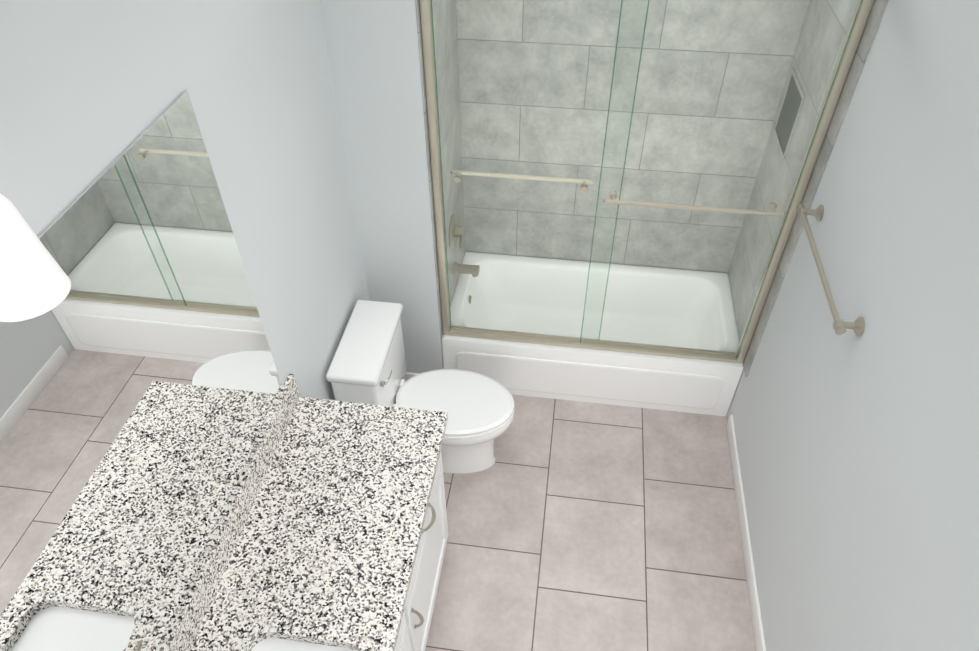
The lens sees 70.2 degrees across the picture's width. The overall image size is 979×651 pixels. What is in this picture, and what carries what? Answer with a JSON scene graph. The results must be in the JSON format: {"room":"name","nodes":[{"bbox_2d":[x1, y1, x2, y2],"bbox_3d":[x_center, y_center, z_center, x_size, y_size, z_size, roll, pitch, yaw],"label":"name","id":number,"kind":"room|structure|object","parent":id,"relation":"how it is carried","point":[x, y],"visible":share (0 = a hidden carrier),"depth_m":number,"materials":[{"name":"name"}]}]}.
{"room":"bathroom","nodes":[
{"label":"bathroom","id":0,"kind":"room"},
{"bbox_2d":[0,0,369,399],"bbox_3d":[-0.867,0.269,1.623,0.120,3.090,3.150,5,44,6],"label":"wall","id":1,"kind":"structure","parent":0,"point":[91,91],"depth_m":1.89,"materials":[{"name":"paint"}]},
{"bbox_2d":[0,193,70,321],"bbox_3d":[-0.770,0.003,0.853,0.180,0.238,0.555,5,44,6],"label":"sconce","id":2,"kind":"object","parent":1,"relation":"attached to","point":[35,281],"visible":1,"depth_m":1.01,"materials":[{"name":"white glass"}]},
{"bbox_2d":[0,90,282,650],"bbox_3d":[-0.860,0.530,1.306,0.005,1.079,2.040,5,44,6],"label":"mirror","id":3,"kind":"object","parent":1,"relation":"attached to","point":[141,387],"visible":1,"depth_m":1.55,"materials":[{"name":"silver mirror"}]},
{"bbox_2d":[161,374,300,650],"bbox_3d":[-0.847,0.953,1.732,0.020,0.120,2.154,5,44,6],"label":"backsplash","id":4,"kind":"structure","parent":1,"relation":"attached to","point":[182,635],"depth_m":2.08,"materials":[{"name":"white stone"}]},
{"bbox_2d":[320,0,442,373],"bbox_3d":[-0.421,-1.097,3.038,0.460,3.090,0.870,5,44,6],"label":"wall","id":5,"kind":"structure","parent":0,"point":[373,49],"depth_m":2.82,"materials":[{"name":"paint"}]},
{"bbox_2d":[404,372,418,381],"bbox_3d":[-0.416,0.290,3.757,0.339,0.095,0.012,5,44,6],"label":"baseboard","id":6,"kind":"structure","parent":5,"relation":"attached to","point":[408,376],"depth_m":3.73,"materials":[{"name":"paint"}]},
{"bbox_2d":[415,0,464,337],"bbox_3d":[-0.198,-0.841,3.140,0.008,1.823,0.720,5,44,6],"label":"shower wall tile","id":7,"kind":"structure","parent":5,"relation":"attached to","point":[442,7],"depth_m":3.12,"materials":[{"name":"grey tile"}]},
{"bbox_2d":[449,214,479,276],"bbox_3d":[-0.121,-0.397,3.564,0.140,0.360,0.181,5,44,6],"label":"tub faucet","id":8,"kind":"object","parent":7,"relation":"attached to","point":[455,230],"depth_m":3.51,"materials":[{"name":"silver metal"}]},
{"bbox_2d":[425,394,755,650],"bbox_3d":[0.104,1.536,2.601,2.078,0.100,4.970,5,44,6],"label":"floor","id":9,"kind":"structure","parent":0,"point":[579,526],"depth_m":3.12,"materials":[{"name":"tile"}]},
{"bbox_2d":[326,300,514,473],"bbox_3d":[-0.256,0.357,3.189,0.747,0.785,0.474,5,44,6],"label":"toilet","id":10,"kind":"object","parent":9,"relation":"on","point":[368,365],"visible":0.65,"depth_m":3.08,"materials":[{"name":"ceramic"}]},
{"bbox_2d":[393,426,448,650],"bbox_3d":[-0.571,1.372,2.071,0.574,0.877,2.130,5,44,6],"label":"bathroom vanity","id":11,"kind":"object","parent":9,"relation":"on","point":[416,620],"depth_m":2.55,"materials":[{"name":"paint"}]},
{"bbox_2d":[189,397,447,650],"bbox_3d":[-0.577,1.036,1.760,0.564,0.040,2.154,5,44,6],"label":"countertop","id":12,"kind":"structure","parent":11,"relation":"on","point":[326,551],"depth_m":2.14,"materials":[{"name":"white stone"}]},
{"bbox_2d":[165,650,233,650],"bbox_3d":[-0.711,0.923,1.733,0.165,0.159,0.219,5,44,6],"label":"faucet","id":13,"kind":"object","parent":12,"relation":"on","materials":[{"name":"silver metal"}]},
{"bbox_2d":[245,630,368,650],"bbox_3d":[-0.525,1.096,1.822,0.390,0.158,0.530,5,44,6],"label":"sink","id":14,"kind":"object","parent":12,"relation":"in","point":[261,642],"depth_m":1.93,"materials":[{"name":"white ceramic"}]},
{"bbox_2d":[441,252,743,415],"bbox_3d":[0.544,0.022,3.827,1.494,0.375,0.734,5,44,6],"label":"bathtub","id":15,"kind":"object","parent":9,"relation":"on","point":[689,385],"visible":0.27,"depth_m":3.82,"materials":[{"name":"ceramic"}]},
{"bbox_2d":[419,0,873,362],"bbox_3d":[0.497,-0.554,2.850,1.478,1.809,0.158,5,44,6],"label":"shower door","id":16,"kind":"structure","parent":15,"relation":"on","point":[850,45],"depth_m":2.82,"materials":[{"name":"clear glass"}]},
{"bbox_2d":[516,255,727,273],"bbox_3d":[0.750,-1.244,3.183,1.193,3.090,0.140,5,44,6],"label":"wall","id":17,"kind":"structure","parent":0,"point":[588,261],"depth_m":3.95,"materials":[{"name":"tile"}]},
{"bbox_2d":[456,0,809,272],"bbox_3d":[0.594,-1.079,3.310,1.482,1.923,0.068,5,44,6],"label":"shower wall tile","id":18,"kind":"structure","parent":17,"relation":"attached to","point":[761,119],"depth_m":3.35,"materials":[{"name":"grey tile"}]},
{"bbox_2d":[727,0,978,650],"bbox_3d":[1.067,0.478,1.394,0.120,3.090,4.970,5,44,6],"label":"wall","id":19,"kind":"structure","parent":0,"point":[859,460],"depth_m":1.96,"materials":[{"name":"paint"}]},
{"bbox_2d":[726,415,765,650],"bbox_3d":[1.017,1.504,2.488,0.012,0.095,2.972,5,44,6],"label":"baseboard","id":20,"kind":"structure","parent":19,"relation":"attached to","point":[758,631],"depth_m":3.04,"materials":[{"name":"paint"}]},
{"bbox_2d":[728,0,888,376],"bbox_3d":[1.271,-0.689,2.959,0.012,1.843,0.782,5,44,6],"label":"shower wall tile","id":21,"kind":"structure","parent":19,"relation":"attached to","point":[768,187],"depth_m":2.90,"materials":[{"name":"grey tile"}]},
{"bbox_2d":[797,204,864,335],"bbox_3d":[1.125,-0.207,2.328,0.081,0.060,0.680,5,44,6],"label":"towel rail","id":22,"kind":"object","parent":19,"relation":"attached to","point":[841,326],"visible":1,"depth_m":2.26,"materials":[{"name":"silver metal"}]}
]}

